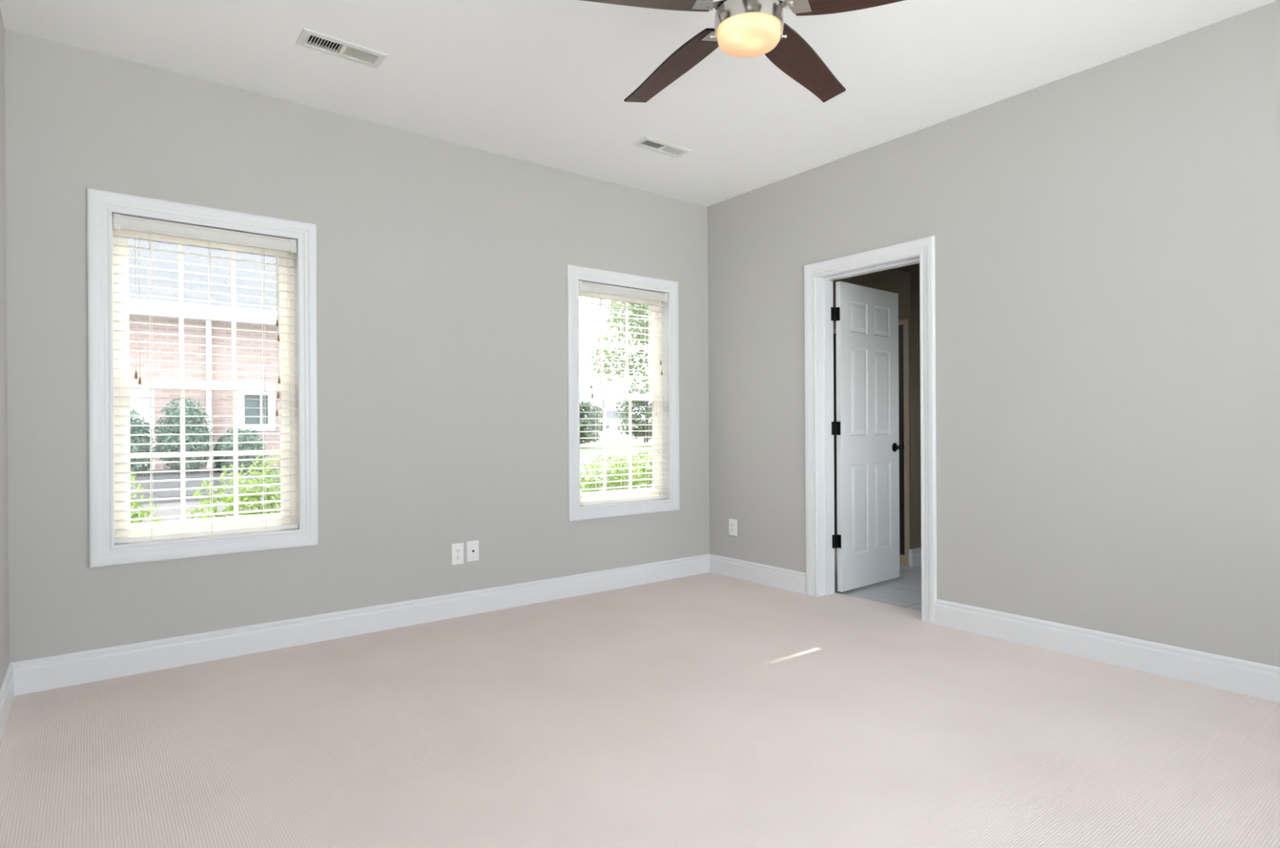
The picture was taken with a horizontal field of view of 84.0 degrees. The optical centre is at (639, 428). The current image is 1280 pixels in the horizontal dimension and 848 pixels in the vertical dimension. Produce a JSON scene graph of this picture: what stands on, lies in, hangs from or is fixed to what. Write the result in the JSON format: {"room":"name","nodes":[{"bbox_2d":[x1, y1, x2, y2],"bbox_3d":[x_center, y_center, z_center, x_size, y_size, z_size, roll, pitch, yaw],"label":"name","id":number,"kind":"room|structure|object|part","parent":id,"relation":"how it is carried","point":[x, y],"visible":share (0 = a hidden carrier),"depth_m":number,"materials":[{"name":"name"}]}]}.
{"room":"empty bedroom","nodes":[
{"label":"empty bedroom","id":0,"kind":"room"},
{"bbox_2d":[0,8,8,687],"bbox_3d":[-1.288,-0.227,1.089,0.165,2.861,4.570,0,0,-38],"label":"wall","id":1,"kind":"structure","parent":0,"point":[4,611],"depth_m":2.82,"materials":[{"name":"grey paint"}]},
{"bbox_2d":[0,662,13,744],"bbox_3d":[-1.209,1.034,1.146,0.016,0.136,4.570,0,0,-38],"label":"baseboard","id":2,"kind":"structure","parent":1,"relation":"attached to","point":[6,689],"depth_m":2.71,"materials":[{"name":"white paint"}]},
{"bbox_2d":[4,29,709,662],"bbox_3d":[-1.101,-0.032,4.228,4.303,3.261,0.165,0,0,-38],"label":"wall","id":3,"kind":"structure","parent":0,"point":[442,344],"depth_m":3.83,"materials":[{"name":"grey paint"}]},
{"bbox_2d":[86,187,318,568],"bbox_3d":[-2.087,-0.220,3.453,0.936,1.657,0.182,0,0,-38],"label":"window","id":4,"kind":"structure","parent":3,"relation":"in","point":[101,206],"depth_m":3.38,"materials":[{"name":"white paint"}]},
{"bbox_3d":[-2.127,-0.560,3.501,0.712,0.752,0.028,0,0,-38],"label":"sash","id":5,"kind":"part","parent":4,"relation":"part of","materials":[{"name":"white plastic"}]},
{"bbox_3d":[-2.117,-0.220,3.491,0.776,1.497,0.084,0,0,-38],"label":"vinyl frame","id":6,"kind":"part","parent":4,"relation":"part of","materials":[{"name":"white plastic"}]},
{"bbox_3d":[-2.103,0.134,3.476,0.712,0.725,0.028,0,0,-38],"label":"sash","id":7,"kind":"part","parent":4,"relation":"part of","materials":[{"name":"white plastic"}]},
{"bbox_2d":[113,213,297,543],"bbox_3d":[-2.059,-0.222,3.416,0.750,1.472,0.070,0,0,-38],"label":"window blind","id":8,"kind":"object","parent":4,"relation":"attached to","point":[149,226],"visible":1,"depth_m":3.40,"materials":[{"name":"white wood"}]},
{"bbox_3d":[-2.278,-0.571,3.212,0.002,0.641,0.002,0,0,-38],"label":"pull cord","id":9,"kind":"part","parent":8,"relation":"part of","materials":[{"name":"white fabric"}]},
{"bbox_3d":[-2.266,-0.558,3.220,0.002,0.666,0.002,0,0,-38],"label":"pull cord","id":10,"kind":"part","parent":8,"relation":"part of","materials":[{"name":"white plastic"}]},
{"bbox_3d":[-2.252,-0.205,3.276,0.008,1.405,0.055,0,0,-38],"label":"ladder cord","id":11,"kind":"part","parent":8,"relation":"part of","materials":[{"name":"white fabric"}]},
{"bbox_3d":[-2.059,0.503,3.423,0.748,0.022,0.052,0,0,-38],"label":"rail","id":12,"kind":"part","parent":8,"relation":"part of","materials":[{"name":"white plastic"}]},
{"bbox_3d":[-2.063,-0.206,3.422,0.008,1.405,0.055,0,0,-38],"label":"ladder cord","id":13,"kind":"part","parent":8,"relation":"part of","materials":[{"name":"white fabric"}]},
{"bbox_3d":[-1.881,-0.207,3.563,0.008,1.405,0.055,0,0,-38],"label":"ladder cord","id":14,"kind":"part","parent":8,"relation":"part of","materials":[{"name":"white fabric"}]},
{"bbox_3d":[-1.822,-0.490,3.565,0.002,0.808,0.002,0,0,-38],"label":"pull cord","id":15,"kind":"part","parent":8,"relation":"part of","materials":[{"name":"white fabric"}]},
{"bbox_3d":[-1.821,-0.716,3.566,0.002,0.357,0.002,0,0,-38],"label":"pull cord","id":16,"kind":"part","parent":8,"relation":"part of","materials":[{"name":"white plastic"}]},
{"bbox_3d":[-1.816,-0.535,3.569,0.002,0.718,0.002,0,0,-38],"label":"pull cord","id":17,"kind":"part","parent":8,"relation":"part of","materials":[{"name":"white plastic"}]},
{"bbox_3d":[-1.816,-0.679,3.570,0.002,0.431,0.002,0,0,-38],"label":"pull cord","id":18,"kind":"part","parent":8,"relation":"part of","materials":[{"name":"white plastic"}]},
{"bbox_3d":[-1.813,-0.573,3.571,0.002,0.643,0.002,0,0,-38],"label":"pull cord","id":19,"kind":"part","parent":8,"relation":"part of","materials":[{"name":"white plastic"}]},
{"bbox_2d":[10,554,709,695],"bbox_3d":[-1.039,1.030,4.157,3.973,0.136,0.016,0,0,-38],"label":"baseboard","id":20,"kind":"structure","parent":3,"relation":"attached to","point":[39,674],"depth_m":3.65,"materials":[{"name":"white paint"}]},
{"bbox_2d":[451,542,463,565],"bbox_3d":[-1.062,0.736,4.146,0.074,0.123,0.008,0,0,-38],"label":"wall outlet","id":21,"kind":"object","parent":3,"relation":"attached to","point":[457,549],"visible":1,"depth_m":4.14,"materials":[{"name":"white plastic"}]},
{"bbox_2d":[455,547,460,553],"bbox_3d":[-1.061,0.715,4.144,0.034,0.029,0.003,0,0,-38],"label":"receptacle","id":22,"kind":"object","parent":21,"relation":"attached to","point":[457,549],"depth_m":4.14,"materials":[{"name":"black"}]},
{"bbox_2d":[455,555,461,560],"bbox_3d":[-1.060,0.756,4.144,0.034,0.029,0.003,0,0,-38],"label":"receptacle","id":23,"kind":"object","parent":21,"relation":"attached to","point":[458,557],"depth_m":4.14,"materials":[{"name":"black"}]},
{"bbox_2d":[466,540,479,561],"bbox_3d":[-0.985,0.728,4.201,0.076,0.120,0.015,0,0,-38],"label":"cable plate","id":24,"kind":"object","parent":3,"relation":"attached to","point":[473,547],"visible":1,"depth_m":4.20,"materials":[{"name":"white plastic"}]},
{"bbox_2d":[566,264,679,521],"bbox_3d":[-0.142,-0.229,4.959,0.947,1.665,0.182,0,0,-38],"label":"window","id":25,"kind":"structure","parent":3,"relation":"in","point":[576,512],"depth_m":5.03,"materials":[{"name":"white paint"}]},
{"bbox_3d":[-0.181,-0.574,5.007,0.723,0.752,0.028,0,0,-38],"label":"sash","id":26,"kind":"part","parent":25,"relation":"part of","materials":[{"name":"white plastic"}]},
{"bbox_3d":[-0.158,0.125,4.983,0.723,0.733,0.028,0,0,-38],"label":"sash","id":27,"kind":"part","parent":25,"relation":"part of","materials":[{"name":"white plastic"}]},
{"bbox_2d":[578,280,667,505],"bbox_3d":[-0.114,-0.231,4.923,0.761,1.480,0.070,0,0,-38],"label":"window blind","id":28,"kind":"object","parent":25,"relation":"attached to","point":[597,288],"visible":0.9,"depth_m":4.90,"materials":[{"name":"white plastic"}]},
{"bbox_3d":[-0.318,-0.567,4.729,0.002,0.676,0.002,0,0,-38],"label":"pull cord","id":29,"kind":"part","parent":28,"relation":"part of","materials":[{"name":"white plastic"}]},
{"bbox_3d":[-0.282,-0.214,4.801,0.008,1.413,0.055,0,0,-38],"label":"ladder cord","id":30,"kind":"part","parent":28,"relation":"part of","materials":[{"name":"white fabric"}]},
{"bbox_3d":[-0.115,-0.215,4.931,0.008,1.413,0.055,0,0,-38],"label":"ladder cord","id":31,"kind":"part","parent":28,"relation":"part of","materials":[{"name":"white fabric"}]},
{"bbox_3d":[-0.114,0.498,4.929,0.759,0.022,0.052,0,0,-38],"label":"rail","id":32,"kind":"part","parent":28,"relation":"part of","materials":[{"name":"white wood"}]},
{"bbox_3d":[0.058,-0.217,5.065,0.008,1.413,0.055,0,0,-38],"label":"ladder cord","id":33,"kind":"part","parent":28,"relation":"part of","materials":[{"name":"white fabric"}]},
{"bbox_3d":[0.154,-0.657,5.095,0.002,0.501,0.002,0,0,-38],"label":"pull cord","id":34,"kind":"part","parent":28,"relation":"part of","materials":[{"name":"white fabric"}]},
{"bbox_3d":[-0.172,-0.229,4.998,0.787,1.505,0.084,0,0,-38],"label":"vinyl frame","id":35,"kind":"part","parent":25,"relation":"part of","materials":[{"name":"white plastic"}]},
{"bbox_2d":[0,0,1277,206],"bbox_3d":[0.339,-1.694,2.354,4.303,0.050,4.900,0,0,-38],"label":"ceiling","id":36,"kind":"structure","parent":0,"point":[545,82],"depth_m":3.25,"materials":[{"name":"white paint"}]},
{"bbox_2d":[295,27,387,68],"bbox_3d":[-1.304,-1.759,3.115,0.349,0.212,0.152,0,0,-38],"label":"ceiling vent","id":37,"kind":"object","parent":36,"relation":"in","point":[308,38],"visible":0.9,"depth_m":3.11,"materials":[{"name":"white metal"}]},
{"bbox_2d":[631,136,692,157],"bbox_3d":[0.130,-1.768,4.231,0.352,0.212,0.142,0,0,-38],"label":"ceiling vent","id":38,"kind":"object","parent":36,"relation":"in","point":[648,143],"visible":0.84,"depth_m":4.22,"materials":[{"name":"white metal"}]},
{"bbox_2d":[580,0,904,102],"bbox_3d":[0.337,-1.461,2.375,1.332,0.416,1.299,0,0,-38],"label":"ceiling fan","id":39,"kind":"object","parent":36,"relation":"hanging from","point":[743,28],"visible":1,"depth_m":2.34,"materials":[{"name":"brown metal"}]},
{"bbox_3d":[-0.034,-1.351,2.226,0.562,0.058,0.140,0,0,-12],"label":"blade","id":40,"kind":"part","parent":39,"relation":"part of","materials":[{"name":"brown wood"}]},
{"bbox_3d":[0.132,-1.353,2.675,0.140,0.058,0.562,0,0,-30],"label":"blade","id":41,"kind":"part","parent":39,"relation":"part of","materials":[{"name":"brown wood"}]},
{"bbox_3d":[0.225,-1.367,2.288,0.110,0.034,0.074,0,0,-12],"label":"blade arm","id":42,"kind":"part","parent":39,"relation":"part of","materials":[{"name":"silver metal"}]},
{"bbox_3d":[0.271,-1.367,2.447,0.074,0.034,0.110,0,0,-30],"label":"blade arm","id":43,"kind":"part","parent":39,"relation":"part of","materials":[{"name":"silver metal"}]},
{"bbox_3d":[0.358,-1.286,2.336,0.207,0.067,0.207,0,0,-38],"label":"lamp shade","id":44,"kind":"part","parent":39,"relation":"part of","materials":[{"name":"beige glass"}]},
{"bbox_3d":[0.492,-1.368,2.297,0.110,0.034,0.074,0,0,24],"label":"blade arm","id":45,"kind":"part","parent":39,"relation":"part of","materials":[{"name":"silver metal"}]},
{"bbox_3d":[0.610,-1.356,2.655,0.140,0.058,0.562,0,0,42],"label":"blade","id":46,"kind":"part","parent":39,"relation":"part of","materials":[{"name":"brown wood"}]},
{"bbox_3d":[0.739,-1.356,2.194,0.562,0.058,0.140,0,0,24],"label":"blade","id":47,"kind":"part","parent":39,"relation":"part of","materials":[{"name":"brown wood"}]},
{"bbox_2d":[0,554,1279,847],"bbox_3d":[1.476,1.134,3.605,7.273,0.100,5.170,0,0,-38],"label":"floor","id":48,"kind":"structure","parent":0,"point":[705,710],"depth_m":2.48,"materials":[{"name":"carpet"}]},
{"bbox_2d":[834,547,908,566],"bbox_3d":[1.891,1.062,5.993,0.130,0.057,0.903,0,0,-38],"label":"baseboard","id":49,"kind":"structure","parent":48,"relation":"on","point":[903,562],"depth_m":5.64,"materials":[{"name":"beige wood"}]},
{"bbox_2d":[832,262,920,549],"bbox_3d":[2.443,-0.300,6.732,1.901,2.773,1.417,0,0,-38],"label":"wall","id":50,"kind":"structure","parent":0,"point":[907,286],"depth_m":5.63,"materials":[{"name":"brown paint"}]},
{"bbox_2d":[833,319,910,559],"bbox_3d":[1.844,0.090,5.972,0.069,1.888,0.927,0,0,-38],"label":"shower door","id":51,"kind":"structure","parent":50,"relation":"attached to","point":[904,388],"depth_m":5.65,"materials":[{"name":"beige"}]},
{"bbox_2d":[908,547,921,567],"bbox_3d":[2.879,1.017,6.166,1.918,0.136,0.028,0,0,-38],"label":"baseboard","id":52,"kind":"structure","parent":50,"relation":"attached to","point":[914,555],"depth_m":5.60,"materials":[{"name":"white paint"}]},
{"bbox_2d":[707,0,1279,666],"bbox_3d":[2.034,-0.250,3.558,0.165,2.861,4.735,0,0,-38],"label":"wall","id":53,"kind":"structure","parent":0,"point":[1107,235],"depth_m":3.35,"materials":[{"name":"grey paint"}]},
{"bbox_2d":[728,518,737,536],"bbox_3d":[0.674,0.725,5.180,0.008,0.122,0.080,0,0,-38],"label":"wall outlet","id":54,"kind":"object","parent":53,"relation":"attached to","point":[732,522],"visible":1,"depth_m":5.17,"materials":[{"name":"white plastic"}]},
{"bbox_2d":[709,553,805,594],"bbox_3d":[0.803,1.018,5.010,0.016,0.136,0.924,0,0,-38],"label":"baseboard","id":55,"kind":"structure","parent":53,"relation":"attached to","point":[769,575],"depth_m":4.96,"materials":[{"name":"white paint"}]},
{"bbox_2d":[804,235,937,623],"bbox_3d":[1.712,0.015,4.564,0.923,2.158,0.900,0,0,-38],"label":"door","id":56,"kind":"structure","parent":53,"relation":"in","point":[866,540],"depth_m":4.67,"materials":[{"name":"white paint"}]},
{"bbox_3d":[1.500,0.016,4.399,0.018,2.158,0.900,0,0,-38],"label":"casing","id":57,"kind":"part","parent":56,"relation":"part of","materials":[{"name":"white paint"}]},
{"bbox_3d":[1.838,0.138,5.053,0.064,0.064,0.070,0,0,-38],"label":"knob","id":58,"kind":"part","parent":56,"relation":"part of","materials":[{"name":"black metal"}]},
{"bbox_2d":[935,599,1279,702],"bbox_3d":[2.478,1.011,2.847,0.016,0.136,2.746,0,0,-38],"label":"baseboard","id":59,"kind":"structure","parent":53,"relation":"attached to","point":[1258,680],"depth_m":3.22,"materials":[{"name":"white paint"}]},
{"bbox_3d":[2.501,-1.710,5.718,3.235,0.050,3.300,0,0,-38],"label":"ceiling","id":60,"kind":"structure","parent":0,"visible":0},
{"bbox_2d":[832,265,909,287],"bbox_3d":[1.195,-1.447,5.772,1.234,0.462,1.413,0,0,-38],"label":"soffit","id":61,"kind":"structure","parent":60,"relation":"attached to","point":[904,269],"depth_m":5.69,"materials":[{"name":"brown paint"}]},
{"label":"outside","id":62,"kind":"structure","parent":0,"visible":0},
{"bbox_2d":[579,437,652,492],"bbox_3d":[-6.367,1.486,63.281,380.000,0.001,420.000,0,0,-38],"label":"ground","id":63,"kind":"structure","parent":62,"point":[582,454],"depth_m":41.16,"materials":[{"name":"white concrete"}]},
{"bbox_2d":[128,238,279,470],"bbox_3d":[-11.426,-1.951,14.418,11.200,7.000,10.090,0,0,-38],"label":"brick house","id":64,"kind":"structure","parent":63,"relation":"on","point":[143,262],"depth_m":12.09,"materials":[{"name":"red brick"}]},
{"bbox_3d":[-8.921,0.438,10.828,2.540,2.200,0.060,0,0,-38],"label":"garage door","id":65,"kind":"part","parent":64,"relation":"part of","materials":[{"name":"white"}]},
{"bbox_3d":[-6.730,-0.319,12.464,0.415,0.555,0.020,0,0,-38],"label":"pane","id":66,"kind":"part","parent":64,"relation":"part of","materials":[{"name":"clear glass"}]},
{"bbox_2d":[579,400,610,448],"bbox_3d":[-4.577,-0.329,53.404,4.315,3.699,4.582,0,0,-38],"label":"tree","id":67,"kind":"object","parent":63,"relation":"on","point":[586,409],"visible":0.45,"depth_m":52.74,"materials":[{"name":"green plant"}]},
{"bbox_2d":[595,409,634,441],"bbox_3d":[-3.166,-0.260,78.731,4.400,3.420,4.100,0,0,-38],"label":"building","id":68,"kind":"structure","parent":63,"relation":"on","point":[608,415],"depth_m":77.01,"materials":[{"name":"white"}]},
{"bbox_2d":[587,300,648,390],"bbox_3d":[1.015,-2.099,17.477,4.447,7.246,4.371,0,0,-38],"label":"tree","id":69,"kind":"object","parent":63,"relation":"on","point":[615,320],"visible":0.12,"depth_m":17.41,"materials":[{"name":"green plant"}]},
{"bbox_2d":[608,450,652,488],"bbox_3d":[0.087,0.871,7.379,0.947,1.281,0.706,0,0,-38],"label":"shrub","id":70,"kind":"object","parent":63,"relation":"on","point":[644,470],"visible":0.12,"depth_m":7.29,"materials":[{"name":"green plant"}]},
{"bbox_2d":[613,382,652,446],"bbox_3d":[0.448,-1.112,57.286,5.356,5.195,5.561,0,0,-38],"label":"tree","id":71,"kind":"object","parent":63,"relation":"on","point":[636,403],"visible":0.29,"depth_m":56.76,"materials":[{"name":"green plant"}]},
{"bbox_2d":[634,427,649,438],"bbox_3d":[0.808,0.682,95.655,4.292,1.448,1.717,0,0,0],"label":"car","id":72,"kind":"object","parent":63,"relation":"on","point":[635,435],"visible":0.15,"depth_m":94.80,"materials":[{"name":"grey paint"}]},
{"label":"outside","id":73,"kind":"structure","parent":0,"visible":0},
{"bbox_2d":[130,466,280,523],"bbox_3d":[-7.695,1.109,7.994,18.200,0.850,13.800,0,0,-38],"label":"bushes","id":74,"kind":"object","parent":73,"point":[201,474],"depth_m":9.37,"materials":[{"name":"green plant"}]},
{"bbox_2d":[129,408,155,475],"bbox_3d":[-7.375,0.253,10.138,0.791,1.120,0.859,0,0,-38],"label":"evergreen shrub","id":75,"kind":"object","parent":74,"relation":"on","point":[133,429],"visible":0.2,"depth_m":10.11,"materials":[{"name":"green plant"}]},
{"bbox_2d":[130,473,162,524],"bbox_3d":[-3.210,0.868,4.223,0.735,1.330,0.740,0,0,-38],"label":"shrub","id":76,"kind":"object","parent":74,"relation":"on","point":[135,504],"visible":0.06,"depth_m":4.31,"materials":[{"name":"green plant"}]},
{"bbox_2d":[153,396,215,474],"bbox_3d":[-6.777,0.129,10.596,0.789,1.208,0.864,0,0,-38],"label":"evergreen shrub","id":77,"kind":"object","parent":74,"relation":"on","point":[174,411],"visible":0.68,"depth_m":10.44,"materials":[{"name":"green plant"}]},
{"bbox_2d":[185,448,280,519],"bbox_3d":[-2.509,0.823,4.844,1.046,1.414,0.750,0,0,-38],"label":"shrub","id":78,"kind":"object","parent":74,"relation":"on","point":[244,490],"visible":0.14,"depth_m":4.68,"materials":[{"name":"green plant"}]},
{"bbox_2d":[212,426,269,473],"bbox_3d":[-6.193,0.440,11.056,0.781,0.917,0.861,0,0,-38],"label":"evergreen shrub","id":79,"kind":"object","parent":74,"relation":"on","point":[242,438],"visible":0.53,"depth_m":10.88,"materials":[{"name":"green plant"}]},
{"bbox_2d":[580,453,647,493],"bbox_3d":[-0.232,0.870,6.375,0.773,1.286,0.711,0,0,-38],"label":"shrub","id":80,"kind":"object","parent":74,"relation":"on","point":[618,472],"visible":0.11,"depth_m":6.27,"materials":[{"name":"green plant"}]}
]}

